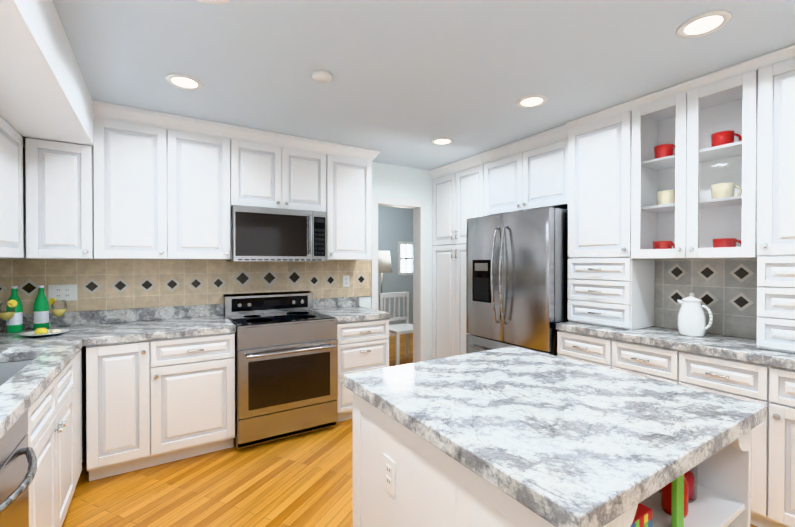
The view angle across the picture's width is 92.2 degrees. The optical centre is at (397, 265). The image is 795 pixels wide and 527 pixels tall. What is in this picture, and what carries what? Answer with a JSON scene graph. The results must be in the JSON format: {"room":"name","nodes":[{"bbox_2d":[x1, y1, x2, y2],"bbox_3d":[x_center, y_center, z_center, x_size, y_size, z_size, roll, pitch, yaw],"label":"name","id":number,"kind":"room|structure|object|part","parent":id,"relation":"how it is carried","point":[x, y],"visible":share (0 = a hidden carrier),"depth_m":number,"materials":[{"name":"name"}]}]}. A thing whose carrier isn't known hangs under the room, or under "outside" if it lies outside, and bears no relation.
{"room":"kitchen","nodes":[
{"label":"kitchen","id":0,"kind":"room"},
{"bbox_2d":[0,0,103,311],"bbox_3d":[-1.125,0.149,0.382,0.780,2.450,5.590,0,0,-32],"label":"wall","id":1,"kind":"structure","parent":0,"point":[45,93],"depth_m":1.74,"materials":[{"name":"white paint"}]},
{"bbox_2d":[0,116,23,258],"bbox_3d":[-1.832,-0.411,1.295,0.313,0.758,2.356,0,0,-32],"label":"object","id":2,"kind":"object","parent":1,"relation":"attached to","point":[11,192],"visible":1,"depth_m":2.19,"materials":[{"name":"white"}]},
{"bbox_2d":[104,162,432,360],"bbox_3d":[-0.786,0.124,3.823,3.450,2.450,0.120,0,0,-32],"label":"wall","id":3,"kind":"structure","parent":0,"point":[388,180],"depth_m":4.34,"materials":[{"name":"white paint"}]},
{"bbox_2d":[0,259,370,313],"bbox_3d":[-1.510,0.144,3.286,2.908,0.377,0.016,0,0,-32],"label":"tile backsplash","id":4,"kind":"structure","parent":3,"relation":"attached to","point":[113,284],"depth_m":3.06,"materials":[{"name":"beige tile"}]},
{"bbox_2d":[48,284,77,300],"bbox_3d":[-2.387,0.197,2.730,0.158,0.116,0.006,0,0,-32],"label":"electrical outlet","id":5,"kind":"object","parent":4,"relation":"attached to","point":[67,292],"visible":1,"depth_m":2.73,"materials":[{"name":"white plastic"}]},
{"bbox_2d":[343,275,349,286],"bbox_3d":[-0.521,0.164,3.900,0.072,0.116,0.006,0,0,-32],"label":"electrical outlet","id":6,"kind":"object","parent":4,"relation":"attached to","point":[346,280],"visible":1,"depth_m":3.90,"materials":[{"name":"white plastic"}]},
{"bbox_2d":[25,100,379,259],"bbox_3d":[-1.337,-0.570,3.175,2.514,1.048,0.380,0,0,-32],"label":"upper cabinet","id":7,"kind":"object","parent":3,"relation":"attached to","point":[134,183],"depth_m":2.81,"materials":[{"name":"white wood"}]},
{"bbox_3d":[-1.330,-0.307,2.991,1.759,0.453,0.026,0,0,-32],"label":"back handle","id":8,"kind":"part","parent":7,"relation":"part of","materials":[{"name":"silver metal"}]},
{"bbox_2d":[226,205,325,260],"bbox_3d":[-1.040,-0.251,3.313,0.758,0.437,0.441,0,0,-32],"label":"microwave","id":9,"kind":"object","parent":7,"relation":"attached to","point":[267,234],"visible":1,"depth_m":3.14,"materials":[{"name":"silver metal"}]},
{"bbox_2d":[371,195,425,362],"bbox_3d":[-0.011,0.302,4.310,0.716,2.088,0.156,0,0,-32],"label":"door frame","id":10,"kind":"structure","parent":3,"relation":"attached to","point":[418,207],"depth_m":4.41,"materials":[{"name":"white wood"}]},
{"bbox_2d":[378,206,412,324],"bbox_3d":[-0.891,0.103,6.767,5.540,2.450,0.120,0,0,-32],"label":"wall","id":11,"kind":"structure","parent":0,"point":[395,225],"depth_m":7.21,"materials":[{"name":"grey paint"}]},
{"bbox_2d":[398,242,412,274],"bbox_3d":[0.169,-0.127,7.389,0.400,0.640,0.110,0,0,-32],"label":"window","id":12,"kind":"structure","parent":11,"relation":"in","point":[404,258],"depth_m":7.39,"materials":[{"name":"white"}]},
{"bbox_2d":[62,333,756,526],"bbox_3d":[0.727,1.385,3.057,6.750,0.060,8.140,0,0,-32],"label":"floor","id":13,"kind":"structure","parent":0,"point":[303,480],"depth_m":2.32,"materials":[{"name":"brown wood"}]},
{"bbox_2d":[0,409,36,526],"bbox_3d":[-1.373,0.934,0.958,0.684,0.864,0.594,0,0,-32],"label":"dishwasher","id":14,"kind":"object","parent":13,"relation":"on","point":[18,464],"visible":0.98,"depth_m":1.21,"materials":[{"name":"silver metal"}]},
{"bbox_2d":[0,346,85,526],"bbox_3d":[-1.206,0.936,0.636,0.661,0.869,4.837,0,0,-32],"label":"base cabinet","id":15,"kind":"object","parent":13,"relation":"on","point":[61,397],"depth_m":1.78,"materials":[{"name":"white wood"}]},
{"bbox_2d":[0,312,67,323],"bbox_3d":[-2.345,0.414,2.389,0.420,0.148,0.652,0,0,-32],"label":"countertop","id":16,"kind":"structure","parent":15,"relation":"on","point":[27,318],"depth_m":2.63,"materials":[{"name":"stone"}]},
{"bbox_2d":[0,300,16,335],"bbox_3d":[-2.435,0.327,2.388,0.090,0.223,0.080,0,0,-32],"label":"glass","id":17,"kind":"object","parent":16,"relation":"on","point":[7,315],"visible":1,"depth_m":2.38,"materials":[{"name":"yellow"}]},
{"bbox_2d":[6,286,22,332],"bbox_3d":[-2.503,0.288,2.499,0.076,0.300,0.076,0,0,-32],"label":"bottle","id":18,"kind":"object","parent":16,"relation":"on","point":[14,324],"visible":0.83,"depth_m":2.48,"materials":[{"name":"green glass"}]},
{"bbox_2d":[34,285,48,330],"bbox_3d":[-2.393,0.287,2.568,0.076,0.300,0.076,0,0,-32],"label":"bottle","id":19,"kind":"object","parent":16,"relation":"on","point":[41,311],"visible":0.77,"depth_m":2.55,"materials":[{"name":"green glass"}]},
{"bbox_2d":[0,310,99,438],"bbox_3d":[-1.204,0.427,0.628,0.660,0.148,4.848,0,0,-32],"label":"countertop","id":20,"kind":"structure","parent":15,"relation":"on","point":[51,357],"depth_m":1.94,"materials":[{"name":"stone"}]},
{"bbox_2d":[20,328,68,335],"bbox_3d":[-2.217,0.414,2.408,0.230,0.044,0.230,0,0,-32],"label":"plate","id":21,"kind":"object","parent":20,"relation":"on","point":[41,332],"visible":0.98,"depth_m":2.39,"materials":[{"name":"white ceramic"}]},
{"bbox_2d":[49,298,66,328],"bbox_3d":[-2.253,0.326,2.538,0.090,0.223,0.080,0,0,-32],"label":"glass","id":22,"kind":"object","parent":20,"relation":"on","point":[58,312],"visible":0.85,"depth_m":2.52,"materials":[{"name":"yellow"}]},
{"bbox_3d":[-0.710,0.824,0.434,0.033,0.464,3.177,0,0,-32],"label":"left base cabinet handle","id":23,"kind":"part","parent":15,"relation":"part of","materials":[{"name":"silver metal"}]},
{"bbox_2d":[86,333,234,480],"bbox_3d":[-1.688,0.920,2.793,0.846,0.869,0.671,0,0,-32],"label":"base cabinet","id":24,"kind":"object","parent":13,"relation":"on","point":[140,416],"depth_m":2.52,"materials":[{"name":"white wood"}]},
{"bbox_2d":[92,304,235,344],"bbox_3d":[-1.685,0.411,2.803,0.836,0.148,0.652,0,0,-32],"label":"countertop","id":25,"kind":"structure","parent":24,"relation":"on","point":[154,323],"depth_m":2.83,"materials":[{"name":"stone"}]},
{"bbox_3d":[-1.488,0.644,2.540,0.357,0.196,0.033,0,0,-32],"label":"back base cabinet handle","id":26,"kind":"part","parent":24,"relation":"part of","materials":[{"name":"silver metal"}]},
{"bbox_2d":[224,293,337,448],"bbox_3d":[-0.974,0.810,3.187,0.766,1.083,0.738,0,0,-32],"label":"range","id":27,"kind":"object","parent":13,"relation":"on","point":[286,365],"visible":0.92,"depth_m":2.94,"materials":[{"name":"silver metal"}]},
{"bbox_2d":[336,319,388,421],"bbox_3d":[-0.457,0.914,3.585,0.518,0.869,0.638,0,0,-32],"label":"base cabinet","id":28,"kind":"object","parent":13,"relation":"on","point":[353,341],"visible":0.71,"depth_m":3.29,"materials":[{"name":"white wood"}]},
{"bbox_2d":[313,297,389,322],"bbox_3d":[-0.455,0.405,3.576,0.523,0.148,0.648,0,0,-32],"label":"countertop","id":29,"kind":"structure","parent":28,"relation":"on","point":[345,309],"depth_m":3.63,"materials":[{"name":"stone"}]},
{"bbox_2d":[378,251,392,351],"bbox_3d":[-0.243,0.558,5.925,0.344,1.551,0.344,0,0,-32],"label":"floor lamp","id":30,"kind":"object","parent":13,"relation":"on","point":[384,262],"visible":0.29,"depth_m":5.79,"materials":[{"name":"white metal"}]},
{"bbox_2d":[379,292,412,365],"bbox_3d":[0.070,0.864,5.239,0.500,0.949,0.500,0,0,-32],"label":"chair","id":31,"kind":"object","parent":13,"relation":"on","point":[406,328],"visible":0.73,"depth_m":5.38,"materials":[{"name":"white wood"}]},
{"bbox_2d":[429,154,483,359],"bbox_3d":[0.768,0.121,4.230,0.420,2.446,0.835,0,0,-32],"label":"pantry","id":32,"kind":"object","parent":13,"relation":"on","point":[457,194],"depth_m":4.18,"materials":[{"name":"white wood"}]},
{"bbox_3d":[0.612,-0.223,4.129,0.033,0.300,0.075,0,0,-32],"label":"pantry handle","id":33,"kind":"part","parent":32,"relation":"part of","materials":[{"name":"silver metal"}]},
{"bbox_2d":[466,207,568,355],"bbox_3d":[1.110,0.457,3.389,0.700,1.788,0.910,0,0,-32],"label":"fridge","id":34,"kind":"object","parent":13,"relation":"on","point":[517,279],"visible":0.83,"depth_m":3.11,"materials":[{"name":"silver metal"}]},
{"bbox_2d":[353,392,750,526],"bbox_3d":[0.478,0.930,1.393,0.957,0.869,0.970,0,0,-32],"label":"kitchen island","id":35,"kind":"object","parent":13,"relation":"on","point":[403,476],"visible":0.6,"depth_m":1.22,"materials":[{"name":"white wood"}]},
{"bbox_2d":[384,454,395,497],"bbox_3d":[-0.028,0.718,1.304,0.006,0.116,0.072,0,0,-32],"label":"island outlet","id":36,"kind":"object","parent":35,"relation":"attached to","point":[389,460],"depth_m":1.30,"materials":[{"name":"white plastic"}]},
{"bbox_2d":[344,346,766,526],"bbox_3d":[0.481,0.471,1.391,1.010,0.048,1.030,0,0,-32],"label":"island countertop","id":37,"kind":"structure","parent":35,"relation":"on","point":[556,441],"depth_m":1.10,"materials":[{"name":"stone"}]},
{"bbox_2d":[630,503,651,526],"bbox_3d":[0.438,0.685,0.970,0.292,0.168,0.250,0,0,-32],"label":"shelf box","id":38,"kind":"object","parent":35,"relation":"in","point":[643,516],"visible":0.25,"depth_m":0.93,"materials":[{"name":"multicoloured"}]},
{"bbox_2d":[661,477,687,517],"bbox_3d":[0.862,0.697,1.189,0.068,0.140,0.068,0,0,-32],"label":"jar","id":39,"kind":"object","parent":35,"relation":"in","point":[666,497],"visible":0.21,"depth_m":1.17,"materials":[{"name":"red ceramic"}]},
{"bbox_2d":[671,474,683,526],"bbox_3d":[0.807,0.668,1.103,0.085,0.200,0.032,0,0,-32],"label":"books","id":40,"kind":"object","parent":35,"relation":"in","point":[678,502],"visible":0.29,"depth_m":1.07,"materials":[{"name":"green"}]},
{"bbox_2d":[658,466,696,502],"bbox_3d":[0.934,0.679,1.282,0.112,0.176,0.112,0,0,-32],"label":"jar","id":41,"kind":"object","parent":35,"relation":"in","point":[690,476],"depth_m":1.25,"materials":[{"name":"red glass"}]},
{"bbox_2d":[557,330,794,526],"bbox_3d":[2.074,0.926,1.983,0.601,0.869,2.450,0,0,-32],"label":"base cabinet","id":42,"kind":"object","parent":13,"relation":"on","point":[772,388],"depth_m":1.94,"materials":[{"name":"white wood"}]},
{"bbox_2d":[556,321,794,369],"bbox_3d":[2.084,0.467,1.985,0.578,0.048,2.453,0,0,-32],"label":"countertop","id":43,"kind":"structure","parent":42,"relation":"on","point":[734,348],"depth_m":2.23,"materials":[{"name":"stone"}]},
{"bbox_2d":[566,44,794,353],"bbox_3d":[1.898,-0.325,2.377,0.471,1.526,1.585,0,0,-32],"label":"hutch","id":44,"kind":"object","parent":43,"relation":"on","point":[608,219],"depth_m":2.40,"materials":[{"name":"white wood"}]},
{"bbox_2d":[653,241,674,248],"bbox_3d":[1.767,-0.110,2.525,0.108,0.095,0.140,0,0,-32],"label":"mug","id":45,"kind":"object","parent":44,"relation":"in","point":[663,245],"depth_m":2.49,"materials":[{"name":"red ceramic"}]},
{"bbox_2d":[654,144,674,158],"bbox_3d":[1.762,-0.735,2.503,0.108,0.095,0.143,0,0,-32],"label":"mug","id":46,"kind":"object","parent":44,"relation":"in","point":[662,150],"depth_m":2.48,"materials":[{"name":"red ceramic"}]},
{"bbox_2d":[657,190,674,204],"bbox_3d":[1.770,-0.435,2.498,0.108,0.095,0.132,0,0,-32],"label":"mug","id":47,"kind":"object","parent":44,"relation":"in","point":[669,195],"depth_m":2.47,"materials":[{"name":"beige ceramic"}]},
{"bbox_3d":[1.709,0.118,2.269,0.033,0.472,1.194,0,0,-32],"label":"hutch handle","id":48,"kind":"part","parent":44,"relation":"part of","materials":[{"name":"silver metal"}]},
{"bbox_2d":[641,87,741,248],"bbox_3d":[1.729,-0.536,2.284,0.004,0.872,0.512,0,0,-32],"label":"panel","id":49,"kind":"object","parent":44,"relation":"attached to","point":[698,181],"visible":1,"depth_m":2.22,"materials":[{"name":"clear glass"}]},
{"bbox_2d":[654,259,756,338],"bbox_3d":[2.001,0.199,2.459,0.014,0.478,0.630,0,0,-32],"label":"wall tiles","id":50,"kind":"structure","parent":44,"relation":"attached to","point":[724,291],"depth_m":2.43,"materials":[{"name":"grey tile"}]},
{"bbox_2d":[711,183,741,198],"bbox_3d":[1.945,-0.433,2.270,0.108,0.095,0.132,0,0,-32],"label":"mug","id":51,"kind":"object","parent":44,"relation":"in","point":[721,190],"depth_m":2.24,"materials":[{"name":"beige ceramic"}]},
{"bbox_2d":[711,130,741,146],"bbox_3d":[1.935,-0.733,2.258,0.108,0.095,0.132,0,0,-32],"label":"mug","id":52,"kind":"object","parent":44,"relation":"in","point":[716,140],"depth_m":2.23,"materials":[{"name":"red ceramic"}]},
{"bbox_2d":[713,238,740,247],"bbox_3d":[1.943,-0.108,2.249,0.108,0.095,0.140,0,0,-32],"label":"mug","id":53,"kind":"object","parent":44,"relation":"in","point":[728,242],"depth_m":2.22,"materials":[{"name":"red ceramic"}]},
{"bbox_2d":[677,293,712,336],"bbox_3d":[1.846,0.305,2.375,0.144,0.267,0.191,0,0,-32],"label":"pitcher","id":54,"kind":"object","parent":43,"relation":"on","point":[691,319],"visible":1,"depth_m":2.34,"materials":[{"name":"white ceramic"}]},
{"bbox_3d":[1.821,0.664,1.849,0.033,0.165,2.098,0,0,-32],"label":"right base cabinet handle","id":55,"kind":"part","parent":42,"relation":"part of","materials":[{"name":"silver metal"}]},
{"bbox_2d":[53,0,794,169],"bbox_3d":[0.396,-1.113,1.327,4.370,0.060,5.590,0,0,-32],"label":"ceiling","id":56,"kind":"structure","parent":0,"point":[408,83],"depth_m":2.02,"materials":[{"name":"white paint"}]},
{"bbox_2d":[165,74,202,89],"bbox_3d":[-1.266,-1.086,2.273,0.200,0.006,0.200,0,0,-32],"label":"recessed light","id":57,"kind":"object","parent":56,"relation":"in","point":[182,81],"visible":1,"depth_m":2.26,"materials":[{"name":"white plastic"}]},
{"bbox_2d":[197,0,229,4],"bbox_3d":[-0.750,-1.080,1.488,0.200,0.006,0.200,0,0,-32],"label":"recessed light","id":58,"kind":"object","parent":56,"relation":"in","point":[215,2],"visible":1,"depth_m":1.56,"materials":[{"name":"white"}]},
{"bbox_2d":[312,70,331,83],"bbox_3d":[-0.430,-1.073,2.184,0.110,0.030,0.110,0,0,-32],"label":"smoke detector","id":59,"kind":"object","parent":56,"relation":"attached to","point":[322,76],"visible":1,"depth_m":2.16,"materials":[{"name":"white plastic"}]},
{"bbox_2d":[431,138,453,144],"bbox_3d":[0.397,-1.094,3.387,0.200,0.006,0.200,0,0,-32],"label":"recessed light","id":60,"kind":"object","parent":56,"relation":"in","point":[441,141],"visible":0.98,"depth_m":3.38,"materials":[{"name":"white"}]},
{"bbox_2d":[516,95,547,107],"bbox_3d":[0.893,-1.088,2.547,0.200,0.006,0.200,0,0,-32],"label":"recessed light","id":61,"kind":"object","parent":56,"relation":"in","point":[531,101],"visible":1,"depth_m":2.54,"materials":[{"name":"white plastic"}]},
{"bbox_2d":[676,10,732,37],"bbox_3d":[1.380,-1.082,1.725,0.200,0.006,0.200,0,0,-32],"label":"recessed light","id":62,"kind":"object","parent":56,"relation":"in","point":[703,24],"visible":1,"depth_m":1.72,"materials":[{"name":"white plastic"}]},
{"bbox_2d":[480,124,567,215],"bbox_3d":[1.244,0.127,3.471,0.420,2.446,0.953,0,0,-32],"label":"upper cabinet","id":63,"kind":"object","parent":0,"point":[531,172],"visible":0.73,"depth_m":3.32,"materials":[{"name":"white wood"}]}
]}

